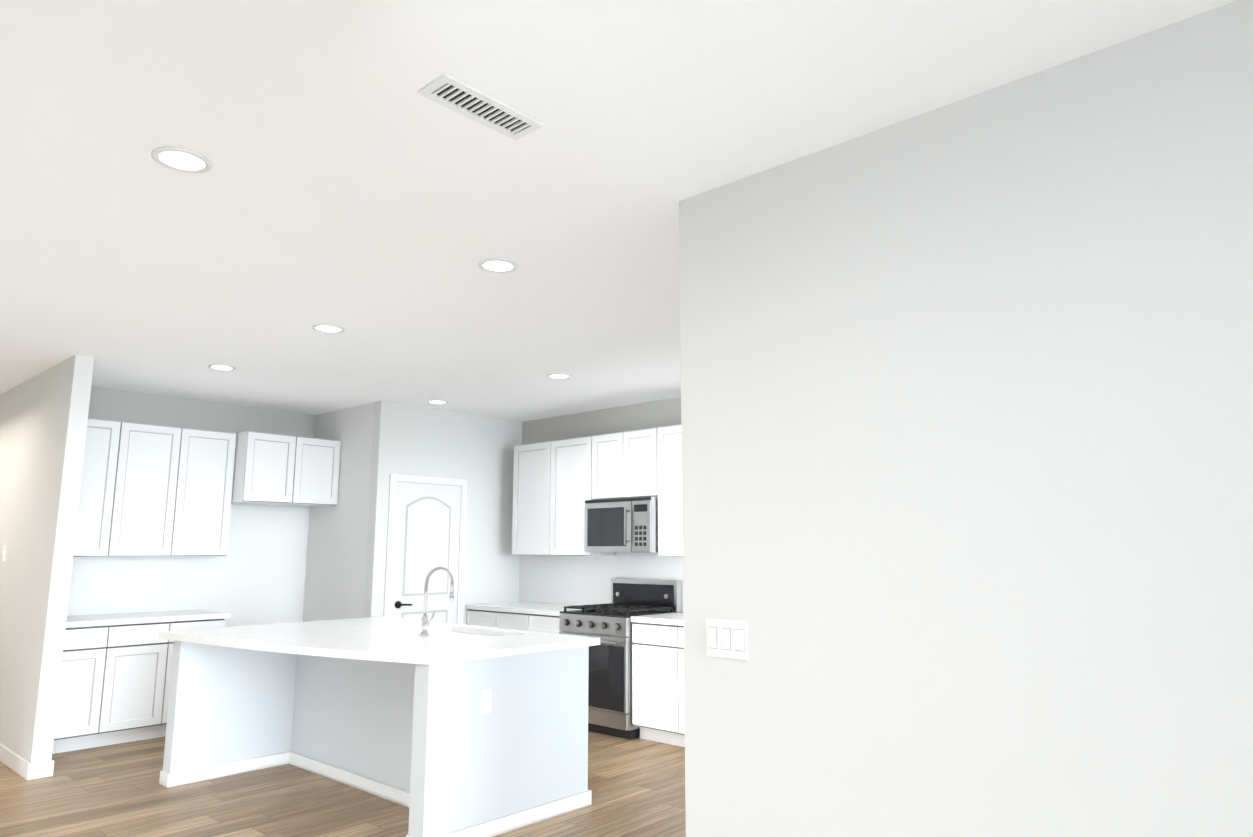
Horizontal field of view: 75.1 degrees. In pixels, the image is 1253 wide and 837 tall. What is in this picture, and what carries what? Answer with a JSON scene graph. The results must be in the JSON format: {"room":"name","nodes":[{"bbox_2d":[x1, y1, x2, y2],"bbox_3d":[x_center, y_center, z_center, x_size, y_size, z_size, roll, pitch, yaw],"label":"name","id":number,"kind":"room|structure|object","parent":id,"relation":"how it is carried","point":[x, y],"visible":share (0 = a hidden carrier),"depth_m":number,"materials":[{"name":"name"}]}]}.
{"room":"kitchen","nodes":[
{"label":"kitchen","id":0,"kind":"room"},
{"bbox_2d":[0,354,93,763],"bbox_3d":[-5.498,1.178,6.966,4.800,2.740,0.110,-8,-12,41],"label":"wall","id":1,"kind":"structure","parent":0,"point":[43,421],"depth_m":5.59,"materials":[{"name":"paint"}]},
{"bbox_2d":[2,545,6,560],"bbox_3d":[-4.752,1.028,6.225,0.075,0.120,0.012,-8,-12,41],"label":"thermostat","id":2,"kind":"object","parent":1,"relation":"attached to","point":[4,552],"visible":1,"depth_m":6.21,"materials":[{"name":"white plastic"}]},
{"bbox_2d":[0,743,33,779],"bbox_3d":[-5.534,2.473,6.706,4.814,0.099,0.018,-8,-12,41],"label":"baseboard","id":3,"kind":"structure","parent":1,"relation":"attached to","point":[19,765],"depth_m":5.30,"materials":[{"name":"white paint"}]},
{"bbox_2d":[67,505,309,626],"bbox_3d":[-3.828,1.202,7.114,0.120,2.740,2.350,-8,-12,41],"label":"wall","id":4,"kind":"structure","parent":0,"point":[256,575],"depth_m":7.30,"materials":[{"name":"paint"}]},
{"bbox_2d":[73,418,235,556],"bbox_3d":[-3.992,0.591,6.686,0.326,1.070,1.352,-8,-12,41],"label":"upper cabinet","id":5,"kind":"object","parent":4,"relation":"attached to","point":[149,490],"depth_m":6.62,"materials":[{"name":"white wood"}]},
{"bbox_2d":[88,387,314,437],"bbox_3d":[-3.821,-0.019,7.224,0.004,0.294,2.228,-8,-12,41],"label":"wall","id":6,"kind":"structure","parent":4,"relation":"attached to","point":[120,405],"depth_m":7.21,"materials":[{"name":"paint"}]},
{"bbox_2d":[231,431,340,507],"bbox_3d":[-3.167,0.484,7.471,0.536,0.610,0.866,-8,-12,41],"label":"upper cabinet","id":7,"kind":"object","parent":4,"relation":"attached to","point":[272,469],"visible":0.98,"depth_m":7.24,"materials":[{"name":"white wood"}]},
{"bbox_2d":[303,402,373,621],"bbox_3d":[-2.635,1.269,7.536,1.080,2.740,0.120,-8,-12,41],"label":"wall","id":8,"kind":"structure","parent":0,"point":[336,562],"depth_m":7.48,"materials":[{"name":"paint"}]},
{"bbox_2d":[0,731,685,836],"bbox_3d":[-2.551,2.090,3.700,13.600,0.100,8.800,-8,-12,41],"label":"floor","id":9,"kind":"structure","parent":0,"point":[636,786],"depth_m":4.66,"materials":[{"name":"brown wood"}]},
{"bbox_2d":[52,609,229,753],"bbox_3d":[-3.903,2.000,6.331,0.627,0.915,1.282,-8,-12,41],"label":"base cabinet","id":10,"kind":"object","parent":9,"relation":"on","point":[115,678],"depth_m":6.05,"materials":[{"name":"white wood"}]},
{"bbox_2d":[159,643,591,836],"bbox_3d":[-1.526,1.792,4.919,2.276,0.875,1.540,-8,-12,41],"label":"kitchen island","id":11,"kind":"object","parent":9,"relation":"on","point":[440,729],"depth_m":4.66,"materials":[{"name":"paint"}]},
{"bbox_2d":[158,620,529,674],"bbox_3d":[-1.742,1.306,4.782,2.350,0.040,1.055,-8,-12,41],"label":"island countertop","id":12,"kind":"structure","parent":11,"relation":"on","point":[340,648],"depth_m":4.75,"materials":[{"name":"white stone"}]},
{"bbox_2d":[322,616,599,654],"bbox_3d":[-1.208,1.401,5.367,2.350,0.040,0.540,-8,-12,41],"label":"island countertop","id":13,"kind":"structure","parent":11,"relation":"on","point":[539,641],"depth_m":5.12,"materials":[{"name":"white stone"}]},
{"bbox_2d":[434,631,489,638],"bbox_3d":[-1.040,1.481,5.119,0.784,0.222,0.444,-8,-12,41],"label":"sink","id":14,"kind":"object","parent":13,"relation":"in","point":[465,634],"depth_m":5.37,"materials":[{"name":"white ceramic"}]},
{"bbox_2d":[466,609,488,626],"bbox_3d":[-1.110,2.242,7.710,0.503,0.876,0.645,-8,-12,41],"label":"base cabinet","id":15,"kind":"object","parent":9,"relation":"on","point":[478,617],"depth_m":7.59,"materials":[{"name":"white wood"}]},
{"bbox_2d":[489,609,520,629],"bbox_3d":[-0.805,2.198,7.439,0.566,0.876,0.645,-8,-12,41],"label":"base cabinet","id":16,"kind":"object","parent":9,"relation":"on","point":[498,618],"depth_m":7.33,"materials":[{"name":"white wood"}]},
{"bbox_2d":[521,613,560,633],"bbox_3d":[-0.500,2.155,7.167,0.503,0.876,0.645,-8,-12,41],"label":"base cabinet","id":17,"kind":"object","parent":9,"relation":"on","point":[532,616],"depth_m":7.01,"materials":[{"name":"white wood"}]},
{"bbox_2d":[465,601,581,612],"bbox_3d":[-0.809,1.745,7.507,1.324,0.040,0.656,-8,-12,41],"label":"countertop","id":18,"kind":"structure","parent":17,"relation":"on","point":[522,607],"depth_m":7.44,"materials":[{"name":"white stone"}]},
{"bbox_2d":[559,578,681,738],"bbox_3d":[-0.070,1.932,6.727,0.752,1.175,0.769,-8,-12,41],"label":"gas range","id":19,"kind":"object","parent":9,"relation":"on","point":[609,625],"visible":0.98,"depth_m":6.43,"materials":[{"name":"silver metal"}]},
{"bbox_2d":[631,620,666,743],"bbox_3d":[0.447,2.019,6.325,0.513,0.876,0.645,-8,-12,41],"label":"base cabinet","id":20,"kind":"object","parent":9,"relation":"on","point":[658,678],"depth_m":6.16,"materials":[{"name":"white wood"}]},
{"bbox_2d":[631,612,682,623],"bbox_3d":[1.091,1.473,5.818,2.256,0.040,0.656,-8,-12,41],"label":"countertop","id":21,"kind":"structure","parent":20,"relation":"on","point":[677,617],"depth_m":6.23,"materials":[{"name":"white stone"}]},
{"bbox_2d":[667,624,684,746],"bbox_3d":[0.759,1.974,6.047,0.575,0.876,0.645,-8,-12,41],"label":"base cabinet","id":22,"kind":"object","parent":9,"relation":"on","point":[675,632],"depth_m":5.99,"materials":[{"name":"white wood"}]},
{"bbox_2d":[363,401,521,624],"bbox_3d":[-1.677,1.296,7.700,0.120,2.740,1.650,-8,-12,41],"label":"wall","id":23,"kind":"structure","parent":0,"point":[476,452],"depth_m":7.82,"materials":[{"name":"paint"}]},
{"bbox_2d":[383,474,466,623],"bbox_3d":[-1.800,1.571,7.372,0.070,2.092,0.834,-8,-12,41],"label":"pantry door","id":24,"kind":"structure","parent":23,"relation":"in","point":[426,530],"depth_m":7.43,"materials":[{"name":"white paint"}]},
{"bbox_2d":[0,0,1236,421],"bbox_3d":[-2.551,-0.714,4.152,13.600,0.100,8.800,-8,-12,41],"label":"ceiling","id":25,"kind":"structure","parent":0,"point":[364,194],"depth_m":2.82,"materials":[{"name":"paint"}]},
{"bbox_2d":[151,147,211,173],"bbox_3d":[-1.517,-0.881,2.784,0.184,0.006,0.184,-8,-12,41],"label":"recessed light","id":26,"kind":"object","parent":25,"relation":"in","point":[181,160],"visible":1,"depth_m":2.78,"materials":[{"name":"white paint"}]},
{"bbox_2d":[208,364,235,370],"bbox_3d":[-2.951,-0.371,5.947,0.184,0.006,0.184,-8,-12,41],"label":"recessed light","id":27,"kind":"object","parent":25,"relation":"in","point":[222,367],"visible":0.98,"depth_m":5.94,"materials":[{"name":"white paint"}]},
{"bbox_2d":[312,324,344,332],"bbox_3d":[-1.791,-0.539,4.902,0.184,0.006,0.184,-8,-12,41],"label":"recessed light","id":28,"kind":"object","parent":25,"relation":"in","point":[326,328],"visible":0.98,"depth_m":4.89,"materials":[{"name":"white paint"}]},
{"bbox_2d":[427,400,447,403],"bbox_3d":[-1.700,-0.148,7.333,0.184,0.006,0.184,-8,-12,41],"label":"recessed light","id":29,"kind":"object","parent":25,"relation":"in","point":[437,402],"visible":1,"depth_m":7.34,"materials":[{"name":"white paint"}]},
{"bbox_2d":[417,73,543,139],"bbox_3d":[-0.432,-0.932,2.457,0.135,0.008,0.370,-8,-12,41],"label":"ceiling vent","id":30,"kind":"object","parent":25,"relation":"in","point":[462,98],"visible":1,"depth_m":2.44,"materials":[{"name":"white metal"}]},
{"bbox_2d":[478,258,517,272],"bbox_3d":[-0.601,-0.714,3.817,0.184,0.006,0.184,-8,-12,41],"label":"recessed light","id":31,"kind":"object","parent":25,"relation":"in","point":[495,265],"visible":1,"depth_m":3.81,"materials":[{"name":"white paint"}]},
{"bbox_2d":[547,373,570,378],"bbox_3d":[-0.516,-0.324,6.240,0.184,0.006,0.184,-8,-12,41],"label":"recessed light","id":32,"kind":"object","parent":25,"relation":"in","point":[559,376],"visible":1,"depth_m":6.24,"materials":[{"name":"white paint"}]},
{"bbox_2d":[616,552,659,555],"bbox_3d":[2.138,0.942,5.502,8.770,2.740,0.150,-8,-12,41],"label":"wall","id":33,"kind":"structure","parent":0,"point":[636,553],"depth_m":7.22,"materials":[{"name":"paint"}]},
{"bbox_2d":[512,436,615,555],"bbox_3d":[-0.602,0.755,7.705,1.067,1.070,0.326,-8,-12,41],"label":"upper cabinet","id":34,"kind":"object","parent":33,"relation":"attached to","point":[552,486],"visible":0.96,"depth_m":7.57,"materials":[{"name":"white wood"}]},
{"bbox_2d":[519,556,682,611],"bbox_3d":[0.534,1.380,6.791,4.349,0.455,0.002,-8,-12,41],"label":"backsplash","id":35,"kind":"structure","parent":33,"relation":"attached to","point":[577,580],"depth_m":7.63,"materials":[{"name":"paint"}]},
{"bbox_2d":[522,397,680,444],"bbox_3d":[0.534,-0.052,7.021,4.349,0.294,0.004,-8,-12,41],"label":"wall","id":36,"kind":"structure","parent":33,"relation":"attached to","point":[654,414],"depth_m":7.68,"materials":[{"name":"paint"}]},
{"bbox_2d":[584,497,657,551],"bbox_3d":[0.031,0.920,7.003,0.752,0.450,0.468,-8,-12,41],"label":"microwave","id":37,"kind":"object","parent":33,"relation":"attached to","point":[623,525],"visible":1,"depth_m":6.82,"materials":[{"name":"silver metal"}]},
{"bbox_2d":[592,427,658,499],"bbox_3d":[0.079,0.415,7.138,0.758,0.580,0.326,-8,-12,41],"label":"upper cabinet","id":38,"kind":"object","parent":33,"relation":"attached to","point":[624,464],"visible":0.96,"depth_m":7.00,"materials":[{"name":"white wood"}]},
{"bbox_2d":[657,424,682,556],"bbox_3d":[0.554,0.589,6.676,0.513,1.070,0.326,-8,-12,41],"label":"upper cabinet","id":39,"kind":"object","parent":33,"relation":"attached to","point":[669,460],"visible":0.15,"depth_m":6.61,"materials":[{"name":"white wood"}]},
{"bbox_2d":[679,0,1252,836],"bbox_3d":[1.700,0.322,1.659,3.910,2.740,0.140,-8,-12,41],"label":"wall","id":40,"kind":"structure","parent":0,"point":[967,452],"depth_m":2.24,"materials":[{"name":"paint"}]},
{"bbox_2d":[706,618,747,659],"bbox_3d":[0.333,0.739,2.735,0.165,0.125,0.012,-8,-12,41],"label":"light switch","id":41,"kind":"object","parent":40,"relation":"attached to","point":[726,638],"visible":1,"depth_m":2.73,"materials":[{"name":"white plastic"}]}
]}

